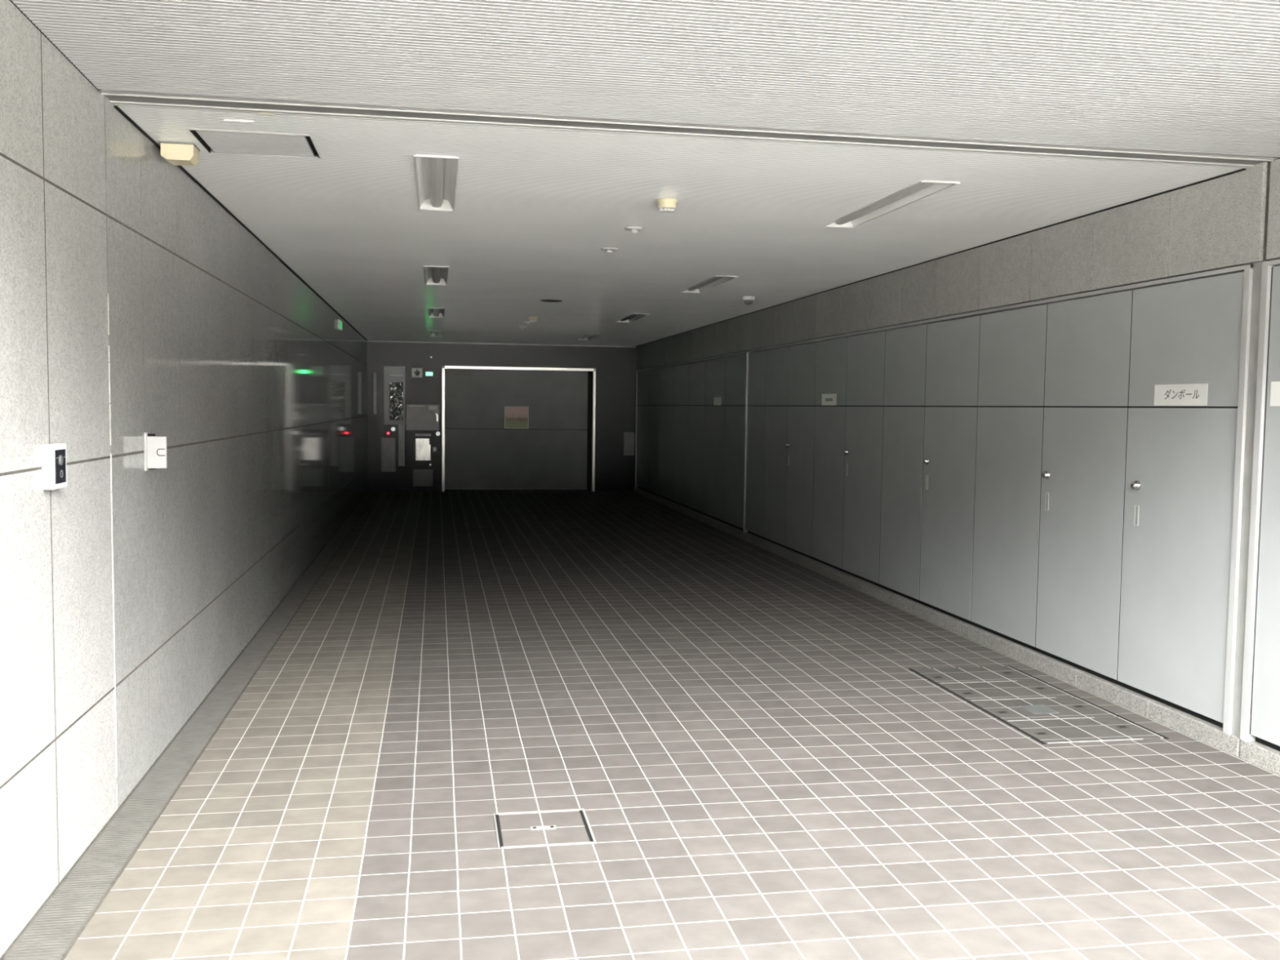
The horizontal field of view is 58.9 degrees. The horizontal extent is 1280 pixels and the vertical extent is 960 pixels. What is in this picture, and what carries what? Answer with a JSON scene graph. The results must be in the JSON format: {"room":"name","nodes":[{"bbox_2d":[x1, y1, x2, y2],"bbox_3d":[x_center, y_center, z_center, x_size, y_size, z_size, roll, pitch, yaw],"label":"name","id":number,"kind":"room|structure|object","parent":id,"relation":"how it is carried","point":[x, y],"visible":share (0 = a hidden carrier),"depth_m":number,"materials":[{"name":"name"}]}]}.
{"room":"parking garage entrance","nodes":[
{"label":"parking garage entrance","id":0,"kind":"room"},
{"bbox_2d":[0,0,367,957],"bbox_3d":[-3.235,-0.517,10.468,0.300,3.188,19.570,0,4,-10],"label":"wall","id":1,"kind":"structure","parent":0,"point":[219,350],"depth_m":4.29,"materials":[{"name":"stone"}]},
{"bbox_2d":[41,443,66,489],"bbox_3d":[-1.816,-0.043,3.524,0.039,0.138,0.128,0,4,-10],"label":"intercom","id":2,"kind":"object","parent":1,"relation":"attached to","point":[54,464],"visible":1,"depth_m":3.47,"materials":[{"name":"white plastic"}]},
{"bbox_2d":[107,293,117,809],"bbox_3d":[-1.963,0.280,4.217,0.007,1.932,0.012,0,4,-10],"label":"sealant","id":3,"kind":"structure","parent":1,"relation":"attached to","point":[108,293],"depth_m":4.22,"materials":[{"name":"grey rubber"}]},
{"bbox_2d":[143,432,167,471],"bbox_3d":[-2.006,-0.118,4.708,0.084,0.158,0.068,0,4,-10],"label":"switch box","id":4,"kind":"object","parent":1,"relation":"attached to","point":[155,451],"visible":1,"depth_m":4.69,"materials":[{"name":"grey paint"}]},
{"bbox_2d":[337,319,342,330],"bbox_3d":[-3.688,-1.904,13.934,0.032,0.110,0.360,0,4,-10],"label":"exit sign","id":5,"kind":"object","parent":1,"relation":"attached to","point":[339,322],"visible":1,"depth_m":13.78,"materials":[{"name":"green plastic"}]},
{"bbox_2d":[9,0,1279,346],"bbox_3d":[-0.816,-1.870,11.270,4.744,0.084,18.070,0,4,-10],"label":"trim","id":6,"kind":"structure","parent":1,"relation":"attached to","point":[117,108],"depth_m":6.29,"materials":[{"name":"black metal"}]},
{"bbox_2d":[100,88,1273,168],"bbox_3d":[0.389,-1.417,4.562,4.764,0.064,0.171,0,4,-10],"label":"trim","id":7,"kind":"structure","parent":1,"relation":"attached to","point":[135,100],"depth_m":4.50,"materials":[{"name":"silver metal"}]},
{"bbox_2d":[367,342,636,491],"bbox_3d":[-2.452,-1.144,20.376,5.344,3.188,0.300,0,4,-10],"label":"wall","id":8,"kind":"structure","parent":0,"point":[615,366],"depth_m":20.10,"materials":[{"name":"paint"}]},
{"bbox_2d":[373,372,376,413],"bbox_3d":[-4.627,-1.516,19.802,0.052,0.730,0.012,0,4,-10],"label":"panel","id":9,"kind":"object","parent":8,"relation":"attached to","point":[374,373],"visible":1,"depth_m":19.79,"materials":[{"name":"grey metal"}]},
{"bbox_2d":[381,437,395,471],"bbox_3d":[-4.414,-0.443,19.908,0.250,0.600,0.020,0,4,-10],"label":"machine","id":10,"kind":"object","parent":8,"relation":"attached to","point":[388,444],"visible":1,"depth_m":19.90,"materials":[{"name":"grey metal"}]},
{"bbox_2d":[390,426,395,431],"bbox_3d":[-4.328,-0.891,19.889,0.090,0.090,0.030,0,4,-10],"label":"button","id":11,"kind":"object","parent":8,"relation":"attached to","point":[393,428],"visible":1,"depth_m":19.88,"materials":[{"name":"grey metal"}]},
{"bbox_2d":[383,365,404,424],"bbox_3d":[-4.296,-1.480,19.849,0.360,1.020,0.042,0,4,-10],"label":"panel","id":12,"kind":"object","parent":8,"relation":"attached to","point":[393,376],"visible":1,"depth_m":19.85,"materials":[{"name":"grey metal"}]},
{"bbox_2d":[398,424,404,466],"bbox_3d":[-4.192,-0.610,19.941,0.107,0.735,0.012,0,4,-10],"label":"metal post","id":13,"kind":"object","parent":8,"relation":"attached to","point":[401,427],"visible":1,"depth_m":19.93,"materials":[{"name":"grey metal"}]},
{"bbox_2d":[411,368,422,377],"bbox_3d":[-3.911,-1.882,19.901,0.185,0.165,0.023,0,4,-10],"label":"direction sign","id":14,"kind":"object","parent":8,"relation":"attached to","point":[415,372],"visible":1,"depth_m":19.89,"materials":[{"name":"white"}]},
{"bbox_2d":[406,404,439,430],"bbox_3d":[-3.820,-1.100,19.956,0.565,0.450,0.050,0,4,-10],"label":"upper cabinet","id":15,"kind":"object","parent":8,"relation":"attached to","point":[419,417],"visible":1,"depth_m":19.95,"materials":[{"name":"grey metal"}]},
{"bbox_2d":[413,469,432,486],"bbox_3d":[-3.834,-0.038,20.043,0.340,0.300,0.012,0,4,-10],"label":"hatch","id":16,"kind":"object","parent":8,"relation":"attached to","point":[421,477],"visible":1,"depth_m":20.04,"materials":[{"name":"grey metal"}]},
{"bbox_2d":[415,438,430,460],"bbox_3d":[-3.823,-0.538,20.004,0.256,0.383,0.025,0,4,-10],"label":"panel","id":17,"kind":"object","parent":8,"relation":"attached to","point":[422,445],"visible":1,"depth_m":20.00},
{"bbox_2d":[415,433,431,435],"bbox_3d":[-3.821,-0.796,19.991,0.275,0.040,0.020,0,4,-10],"label":"card slot","id":18,"kind":"object","parent":8,"relation":"attached to","point":[416,434],"visible":1,"depth_m":19.98,"materials":[{"name":"grey metal"}]},
{"bbox_2d":[425,371,433,376],"bbox_3d":[-3.703,-1.864,19.933,0.135,0.090,0.036,0,4,-10],"label":"lamp","id":19,"kind":"object","parent":8,"relation":"attached to","point":[427,373],"visible":1,"depth_m":19.92,"materials":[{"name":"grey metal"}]},
{"bbox_2d":[432,446,436,452],"bbox_3d":[-3.625,-0.544,20.040,0.074,0.095,0.026,0,4,-10],"label":"wall switch","id":20,"kind":"object","parent":8,"relation":"attached to","point":[434,448],"visible":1,"depth_m":20.03,"materials":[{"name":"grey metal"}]},
{"bbox_2d":[435,431,440,435],"bbox_3d":[-3.567,-0.817,20.030,0.090,0.090,0.030,0,4,-10],"label":"button","id":21,"kind":"object","parent":8,"relation":"attached to","point":[437,433],"visible":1,"depth_m":20.02,"materials":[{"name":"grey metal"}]},
{"bbox_2d":[367,340,635,347],"bbox_3d":[-2.407,-2.413,20.132,4.744,0.021,0.030,0,4,-10],"label":"trim","id":22,"kind":"structure","parent":8,"relation":"attached to","point":[367,340],"depth_m":20.09,"materials":[{"name":"grey metal"}]},
{"bbox_2d":[441,365,595,491],"bbox_3d":[-2.165,-0.905,20.342,2.730,2.222,0.140,0,4,-10],"label":"door","id":23,"kind":"structure","parent":8,"relation":"in","point":[556,452],"depth_m":20.37,"materials":[{"name":"silver metal"}]},
{"bbox_2d":[504,406,528,428],"bbox_3d":[-2.214,-1.119,20.345,0.430,0.395,0.006,0,4,-10],"label":"poster","id":24,"kind":"object","parent":23,"relation":"attached to","point":[515,417],"visible":1,"depth_m":20.34,"materials":[{"name":"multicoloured paper"}]},
{"bbox_2d":[623,431,634,455],"bbox_3d":[-0.198,-0.658,20.635,0.185,0.420,0.050,0,4,-10],"label":"wall box","id":25,"kind":"object","parent":8,"relation":"attached to","point":[628,437],"visible":1,"depth_m":20.61,"materials":[{"name":"grey metal"}]},
{"bbox_2d":[11,0,1279,346],"bbox_3d":[-0.808,-2.083,11.227,5.344,0.500,18.730,0,4,-10],"label":"ceiling","id":26,"kind":"structure","parent":0,"point":[1192,76],"depth_m":4.45,"materials":[{"name":"paint"}]},
{"bbox_2d":[159,141,199,166],"bbox_3d":[-1.978,-1.402,4.880,0.140,0.074,0.133,0,4,-10],"label":"emergency light","id":27,"kind":"object","parent":26,"relation":"attached to","point":[177,153],"visible":1,"depth_m":4.82,"materials":[{"name":"plastic"}]},
{"bbox_2d":[223,119,254,123],"bbox_3d":[-1.569,-1.403,4.440,0.112,0.006,0.022,0,4,-10],"label":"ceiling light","id":28,"kind":"object","parent":26,"relation":"attached to","point":[224,120],"visible":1,"depth_m":4.43,"materials":[{"name":"white plastic"}]},
{"bbox_2d":[186,127,321,158],"bbox_3d":[-1.629,-1.440,4.834,0.482,0.023,0.441,0,4,-10],"label":"ceiling hatch","id":29,"kind":"object","parent":26,"relation":"attached to","point":[220,141],"visible":0.94,"depth_m":4.82,"materials":[{"name":"metal"}]},
{"bbox_2d":[423,266,448,285],"bbox_3d":[-1.742,-1.786,9.709,0.200,0.091,1.408,0,4,-10],"label":"ceiling lamp","id":30,"kind":"object","parent":26,"relation":"attached to","point":[433,275],"visible":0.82,"depth_m":9.89,"materials":[{"name":"grey"}]},
{"bbox_2d":[427,307,444,317],"bbox_3d":[-2.446,-2.046,13.628,0.200,0.091,1.408,0,4,-10],"label":"ceiling lamp","id":31,"kind":"object","parent":26,"relation":"attached to","point":[433,312],"visible":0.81,"depth_m":13.92,"materials":[{"name":"grey"}]},
{"bbox_2d":[429,330,443,337],"bbox_3d":[-3.166,-2.313,17.635,0.200,0.091,1.408,0,4,-10],"label":"ceiling lamp","id":32,"kind":"object","parent":26,"relation":"attached to","point":[433,333],"visible":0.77,"depth_m":18.03,"materials":[{"name":"grey"}]},
{"bbox_2d":[413,154,459,211],"bbox_3d":[-1.025,-1.520,5.712,0.200,0.091,1.408,0,4,-10],"label":"ceiling lamp","id":33,"kind":"object","parent":26,"relation":"attached to","point":[436,175],"visible":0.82,"depth_m":5.73,"materials":[{"name":"white metal"}]},
{"bbox_2d":[528,316,537,322],"bbox_3d":[-1.325,-1.988,14.037,0.112,0.062,0.112,0,4,-10],"label":"smoke detector","id":34,"kind":"object","parent":26,"relation":"attached to","point":[533,319],"visible":1,"depth_m":14.00,"materials":[{"name":"beige plastic"}]},
{"bbox_2d":[540,299,563,302],"bbox_3d":[-0.922,-1.869,11.826,0.236,0.009,0.236,0,4,-10],"label":"ceiling vent","id":35,"kind":"object","parent":26,"relation":"in","point":[544,300],"visible":1,"depth_m":11.83,"materials":[{"name":"grey metal"}]},
{"bbox_2d":[577,334,600,340],"bbox_3d":[-0.821,-2.311,18.056,0.200,0.091,1.408,0,4,-10],"label":"ceiling lamp","id":36,"kind":"object","parent":26,"relation":"attached to","point":[588,337],"visible":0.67,"depth_m":18.28,"materials":[{"name":"grey"}]},
{"bbox_2d":[600,247,617,253],"bbox_3d":[-0.212,-1.597,7.909,0.120,0.029,0.120,0,4,-10],"label":"sprinkler","id":37,"kind":"object","parent":26,"relation":"attached to","point":[609,250],"visible":1,"depth_m":7.89,"materials":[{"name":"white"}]},
{"bbox_2d":[615,313,649,322],"bbox_3d":[-0.102,-2.045,14.049,0.200,0.091,1.408,0,4,-10],"label":"ceiling lamp","id":38,"kind":"object","parent":26,"relation":"attached to","point":[633,317],"visible":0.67,"depth_m":14.16,"materials":[{"name":"grey"}]},
{"bbox_2d":[624,226,644,233],"bbox_3d":[-0.035,-1.535,6.978,0.120,0.029,0.120,0,4,-10],"label":"sprinkler","id":39,"kind":"object","parent":26,"relation":"attached to","point":[633,229],"visible":1,"depth_m":6.96,"materials":[{"name":"white plastic"}]},
{"bbox_2d":[657,198,677,213],"bbox_3d":[0.145,-1.454,6.018,0.112,0.062,0.112,0,4,-10],"label":"smoke detector","id":40,"kind":"object","parent":26,"relation":"attached to","point":[664,205],"visible":1,"depth_m":5.98,"materials":[{"name":"beige plastic"}]},
{"bbox_2d":[680,275,738,293],"bbox_3d":[0.602,-1.784,10.130,0.200,0.091,1.408,0,4,-10],"label":"ceiling lamp","id":41,"kind":"object","parent":26,"relation":"attached to","point":[715,281],"visible":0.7,"depth_m":10.20,"materials":[{"name":"grey"}]},
{"bbox_2d":[742,296,755,305],"bbox_3d":[1.072,-1.766,11.183,0.120,0.080,0.120,0,4,-10],"label":"dome camera","id":42,"kind":"object","parent":26,"relation":"attached to","point":[748,300],"visible":1,"depth_m":11.14,"materials":[{"name":"grey plastic"}]},
{"bbox_2d":[822,180,959,227],"bbox_3d":[1.320,-1.518,6.133,0.200,0.091,1.408,0,4,-10],"label":"ceiling lamp","id":43,"kind":"object","parent":26,"relation":"attached to","point":[922,189],"visible":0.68,"depth_m":6.09,"materials":[{"name":"grey"}]},
{"bbox_2d":[63,491,1279,959],"bbox_3d":[-0.765,0.920,11.465,4.570,0.254,18.070,0,4,-10],"label":"floor","id":44,"kind":"structure","parent":0,"point":[750,748],"depth_m":4.59,"materials":[{"name":"tile"}]},
{"bbox_2d":[0,491,377,959],"bbox_3d":[-3.098,0.809,11.039,0.174,0.032,18.070,0,4,-10],"label":"drain edge","id":45,"kind":"structure","parent":44,"relation":"attached to","point":[188,720],"depth_m":4.37,"materials":[{"name":"grey metal"}]},
{"bbox_2d":[1,955,63,959],"bbox_3d":[-1.632,1.352,2.873,0.160,0.026,0.546,0,4,-10],"label":"drain grating","id":46,"kind":"object","parent":45,"relation":"in","point":[59,957],"visible":1,"depth_m":3.13,"materials":[{"name":"metal"}]},
{"bbox_2d":[2,874,118,959],"bbox_3d":[-1.729,1.316,3.413,0.160,0.026,0.546,0,4,-10],"label":"drain grating","id":47,"kind":"object","parent":45,"relation":"in","point":[54,929],"visible":0.97,"depth_m":3.38,"materials":[{"name":"metal"}]},
{"bbox_2d":[66,814,159,877],"bbox_3d":[-1.826,1.280,3.953,0.160,0.026,0.546,0,4,-10],"label":"drain grating","id":48,"kind":"object","parent":45,"relation":"in","point":[113,848],"visible":0.94,"depth_m":3.93,"materials":[{"name":"metal"}]},
{"bbox_2d":[113,768,190,817],"bbox_3d":[-1.923,1.244,4.493,0.160,0.026,0.546,0,4,-10],"label":"drain grating","id":49,"kind":"object","parent":45,"relation":"in","point":[152,794],"visible":0.94,"depth_m":4.47,"materials":[{"name":"metal"}]},
{"bbox_2d":[151,731,214,769],"bbox_3d":[-2.020,1.208,5.034,0.160,0.026,0.546,0,4,-10],"label":"drain grating","id":50,"kind":"object","parent":45,"relation":"in","point":[186,748],"visible":0.94,"depth_m":5.01,"materials":[{"name":"metal"}]},
{"bbox_2d":[180,701,235,732],"bbox_3d":[-2.117,1.172,5.574,0.160,0.026,0.546,0,4,-10],"label":"drain grating","id":51,"kind":"object","parent":45,"relation":"in","point":[209,716],"visible":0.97,"depth_m":5.55,"materials":[{"name":"metal"}]},
{"bbox_2d":[204,675,252,702],"bbox_3d":[-2.214,1.136,6.114,0.160,0.026,0.546,0,4,-10],"label":"drain grating","id":52,"kind":"object","parent":45,"relation":"in","point":[228,688],"visible":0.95,"depth_m":6.10,"materials":[{"name":"metal"}]},
{"bbox_2d":[223,654,266,676],"bbox_3d":[-2.311,1.100,6.654,0.160,0.026,0.546,0,4,-10],"label":"drain grating","id":53,"kind":"object","parent":45,"relation":"in","point":[244,665],"visible":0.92,"depth_m":6.64,"materials":[{"name":"metal"}]},
{"bbox_2d":[360,499,371,502],"bbox_3d":[-4.348,0.345,17.998,0.160,0.026,0.546,0,4,-10],"label":"drain grating","id":54,"kind":"object","parent":45,"relation":"in","point":[362,500],"visible":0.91,"depth_m":18.03,"materials":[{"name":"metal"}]},
{"bbox_2d":[362,497,373,499],"bbox_3d":[-4.445,0.310,18.538,0.160,0.026,0.546,0,4,-10],"label":"drain grating","id":55,"kind":"object","parent":45,"relation":"in","point":[363,498],"visible":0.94,"depth_m":18.50,"materials":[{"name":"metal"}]},
{"bbox_2d":[364,493,375,497],"bbox_3d":[-4.542,0.274,19.078,0.160,0.026,0.546,0,4,-10],"label":"drain grating","id":56,"kind":"object","parent":45,"relation":"in","point":[366,495],"visible":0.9,"depth_m":19.01,"materials":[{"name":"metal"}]},
{"bbox_2d":[366,491,377,493],"bbox_3d":[-4.639,0.238,19.619,0.160,0.026,0.546,0,4,-10],"label":"drain grating","id":57,"kind":"object","parent":45,"relation":"in","point":[368,492],"visible":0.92,"depth_m":19.71,"materials":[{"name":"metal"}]},
{"bbox_2d":[913,666,1036,683],"bbox_3d":[1.956,1.139,6.639,0.616,0.005,0.358,0,4,-10],"label":"floor hatch","id":58,"kind":"object","parent":44,"relation":"on","point":[997,673],"visible":1,"depth_m":6.63,"materials":[{"name":"tile"}]},
{"bbox_2d":[938,680,1074,701],"bbox_3d":[2.021,1.163,6.276,0.616,0.005,0.378,0,4,-10],"label":"floor hatch","id":59,"kind":"object","parent":44,"relation":"on","point":[1014,690],"visible":1,"depth_m":6.27,"materials":[{"name":"tile"}]},
{"bbox_2d":[960,692,973,694],"bbox_3d":[1.788,1.165,6.191,0.056,0.002,0.040,0,4,-10],"label":"handle","id":60,"kind":"object","parent":59,"relation":"on","point":[962,693],"depth_m":6.19,"materials":[{"name":"black"}]},
{"bbox_2d":[1033,687,1045,689],"bbox_3d":[2.231,1.162,6.325,0.056,0.002,0.040,0,4,-10],"label":"handle","id":61,"kind":"object","parent":59,"relation":"on","point":[1034,688],"depth_m":6.32,"materials":[{"name":"black metal"}]},
{"bbox_2d":[908,665,1168,744],"bbox_3d":[2.057,1.177,6.078,0.650,0.002,1.530,0,4,-10],"label":"frame","id":62,"kind":"object","parent":44,"relation":"on","point":[911,669],"visible":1,"depth_m":5.93,"materials":[{"name":"black metal"}]},
{"bbox_2d":[970,697,1117,721],"bbox_3d":[2.090,1.189,5.895,0.616,0.005,0.392,0,4,-10],"label":"floor hatch","id":63,"kind":"object","parent":44,"relation":"on","point":[1064,708],"visible":1,"depth_m":5.88,"materials":[{"name":"tile"}]},
{"bbox_2d":[996,711,1008,713],"bbox_3d":[1.856,1.191,5.809,0.056,0.002,0.040,0,4,-10],"label":"handle","id":64,"kind":"object","parent":63,"relation":"on","point":[997,712],"depth_m":5.81,"materials":[{"name":"black"}]},
{"bbox_2d":[1071,705,1085,707],"bbox_3d":[2.299,1.187,5.945,0.056,0.002,0.040,0,4,-10],"label":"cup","id":65,"kind":"object","parent":63,"relation":"on","point":[1073,706],"depth_m":5.94,"materials":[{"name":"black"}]},
{"bbox_2d":[1007,716,1163,743],"bbox_3d":[2.158,1.214,5.517,0.616,0.005,0.372,0,4,-10],"label":"floor hatch","id":66,"kind":"object","parent":44,"relation":"on","point":[1113,728],"visible":1,"depth_m":5.50,"materials":[{"name":"tile"}]},
{"bbox_2d":[635,158,1279,369],"bbox_3d":[1.624,-0.552,11.948,0.300,3.188,18.370,0,4,-10],"label":"wall","id":67,"kind":"structure","parent":0,"point":[1231,220],"depth_m":6.67,"materials":[{"name":"paint"}]},
{"bbox_2d":[635,369,648,489],"bbox_3d":[0.050,-0.896,20.027,0.035,2.063,1.056,0,4,-10],"label":"door","id":68,"kind":"structure","parent":67,"relation":"in","point":[642,375],"depth_m":20.01,"materials":[{"name":"grey paint"}]},
{"bbox_2d":[646,367,660,494],"bbox_3d":[0.236,-0.827,18.990,0.035,2.063,1.056,0,4,-10],"label":"door","id":69,"kind":"structure","parent":67,"relation":"in","point":[653,404],"depth_m":18.96,"materials":[{"name":"grey paint"}]},
{"bbox_2d":[658,365,673,499],"bbox_3d":[0.423,-0.758,17.954,0.035,2.063,1.056,0,4,-10],"label":"door","id":70,"kind":"structure","parent":67,"relation":"in","point":[666,378],"depth_m":17.94,"materials":[{"name":"grey paint"}]},
{"bbox_2d":[671,363,688,506],"bbox_3d":[0.609,-0.689,16.917,0.035,2.063,1.056,0,4,-10],"label":"door","id":71,"kind":"structure","parent":67,"relation":"in","point":[680,396],"depth_m":16.87,"materials":[{"name":"grey paint"}]},
{"bbox_2d":[686,360,705,512],"bbox_3d":[0.795,-0.620,15.880,0.035,2.063,1.056,0,4,-10],"label":"door","id":72,"kind":"structure","parent":67,"relation":"in","point":[696,370],"depth_m":15.85,"materials":[{"name":"grey paint"}]},
{"bbox_2d":[702,356,724,519],"bbox_3d":[0.981,-0.551,14.844,0.035,2.063,1.056,0,4,-10],"label":"door","id":73,"kind":"structure","parent":67,"relation":"in","point":[714,368],"depth_m":14.79,"materials":[{"name":"grey paint"}]},
{"bbox_2d":[713,396,721,405],"bbox_3d":[0.999,-1.016,14.641,0.002,0.104,0.400,0,4,-10],"label":"card","id":74,"kind":"object","parent":73,"relation":"attached to","point":[717,401],"visible":1,"depth_m":14.61,"materials":[{"name":"paper"}]},
{"bbox_2d":[722,353,746,528],"bbox_3d":[1.167,-0.482,13.807,0.035,2.063,1.056,0,4,-10],"label":"door","id":75,"kind":"structure","parent":67,"relation":"in","point":[735,401],"depth_m":13.81,"materials":[{"name":"grey paint"}]},
{"bbox_2d":[745,350,766,537],"bbox_3d":[1.330,-0.422,12.902,0.035,2.063,0.746,0,4,-10],"label":"door","id":76,"kind":"structure","parent":67,"relation":"in","point":[757,364],"depth_m":12.89,"materials":[{"name":"grey paint"}]},
{"bbox_2d":[763,346,788,545],"bbox_3d":[1.466,-0.371,12.143,0.035,2.063,0.800,0,4,-10],"label":"door","id":77,"kind":"structure","parent":67,"relation":"in","point":[777,359],"depth_m":12.09,"materials":[{"name":"grey paint"}]},
{"bbox_2d":[784,342,816,556],"bbox_3d":[1.594,-0.317,11.330,0.071,2.063,0.850,0,4,-10],"label":"door","id":78,"kind":"structure","parent":67,"relation":"in","point":[802,357],"depth_m":11.28,"materials":[{"name":"grey paint"}]},
{"bbox_2d":[811,337,847,568],"bbox_3d":[1.761,-0.262,10.503,0.035,2.063,0.840,0,4,-10],"label":"door","id":79,"kind":"structure","parent":67,"relation":"in","point":[830,354],"depth_m":10.46,"materials":[{"name":"grey paint"}]},
{"bbox_2d":[822,393,836,405],"bbox_3d":[1.746,-0.742,10.482,0.002,0.106,0.395,0,4,-10],"label":"card","id":80,"kind":"object","parent":79,"relation":"attached to","point":[830,399],"visible":1,"depth_m":10.46,"materials":[{"name":"paper"}]},
{"bbox_2d":[841,330,885,583],"bbox_3d":[1.893,-0.206,9.662,0.071,2.063,0.865,0,4,-10],"label":"door","id":81,"kind":"structure","parent":67,"relation":"in","point":[865,353],"depth_m":9.64,"materials":[{"name":"grey paint"}]},
{"bbox_2d":[878,324,926,599],"bbox_3d":[2.057,-0.152,8.853,0.035,2.063,0.790,0,4,-10],"label":"door","id":82,"kind":"structure","parent":67,"relation":"in","point":[904,366],"depth_m":8.81,"materials":[{"name":"grey paint"}]},
{"bbox_2d":[635,264,1253,734],"bbox_3d":[1.340,-0.413,12.839,0.063,2.124,15.738,0,4,-10],"label":"door frame","id":83,"kind":"structure","parent":67,"relation":"attached to","point":[1247,269],"depth_m":5.16,"materials":[{"name":"grey paint"}]},
{"bbox_2d":[919,315,980,621],"bbox_3d":[2.183,-0.099,8.051,0.071,2.063,0.837,0,4,-10],"label":"door","id":84,"kind":"structure","parent":67,"relation":"in","point":[952,351],"depth_m":8.03,"materials":[{"name":"grey paint"}]},
{"bbox_2d":[634,486,1279,775],"bbox_3d":[1.518,0.830,11.869,0.074,0.338,18.070,0,4,-10],"label":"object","id":85,"kind":"structure","parent":67,"relation":"attached to","point":[1263,753],"depth_m":6.77,"materials":[{"name":"stone"}]},
{"bbox_2d":[970,303,1047,647],"bbox_3d":[2.349,-0.044,7.228,0.035,2.063,0.846,0,4,-10],"label":"door","id":86,"kind":"structure","parent":67,"relation":"in","point":[1012,344],"depth_m":7.17,"materials":[{"name":"grey paint"}]},
{"bbox_2d":[1035,289,1132,679],"bbox_3d":[2.480,0.011,6.396,0.071,2.063,0.840,0,4,-10],"label":"door","id":87,"kind":"structure","parent":67,"relation":"in","point":[1088,339],"depth_m":6.35,"materials":[{"name":"grey paint"}]},
{"bbox_2d":[1116,271,1244,723],"bbox_3d":[2.629,0.066,5.567,0.071,2.063,0.848,0,4,-10],"label":"door","id":88,"kind":"structure","parent":67,"relation":"in","point":[1180,466],"depth_m":5.52,"materials":[{"name":"grey paint"}]},
{"bbox_2d":[1154,383,1208,405],"bbox_3d":[2.634,-0.415,5.534,0.002,0.104,0.400,0,4,-10],"label":"card","id":89,"kind":"object","parent":88,"relation":"attached to","point":[1185,394],"visible":1,"depth_m":5.52,"materials":[{"name":"paper"}]},
{"bbox_2d":[1231,261,1264,737],"bbox_3d":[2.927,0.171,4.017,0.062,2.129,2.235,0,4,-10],"label":"metal strip","id":90,"kind":"object","parent":67,"relation":"attached to","point":[1257,267],"visible":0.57,"depth_m":5.08,"materials":[{"name":"silver metal"}]},
{"bbox_2d":[1240,258,1279,741],"bbox_3d":[2.899,0.165,4.156,0.063,2.124,1.796,0,4,-10],"label":"door frame","id":91,"kind":"structure","parent":67,"relation":"attached to","point":[1245,735],"depth_m":5.01,"materials":[{"name":"grey paint"}]},
{"bbox_2d":[1249,266,1279,746],"bbox_3d":[2.823,0.132,4.585,0.035,2.063,0.844,0,4,-10],"label":"door","id":92,"kind":"structure","parent":67,"relation":"in","point":[1264,721],"depth_m":4.94,"materials":[{"name":"grey paint"}]},
{"bbox_2d":[1270,381,1279,406],"bbox_3d":[2.778,-0.361,4.736,0.002,0.106,0.400,0,4,-10],"label":"card","id":93,"kind":"object","parent":92,"relation":"attached to","point":[1275,385],"visible":1,"depth_m":4.90,"materials":[{"name":"paper"}]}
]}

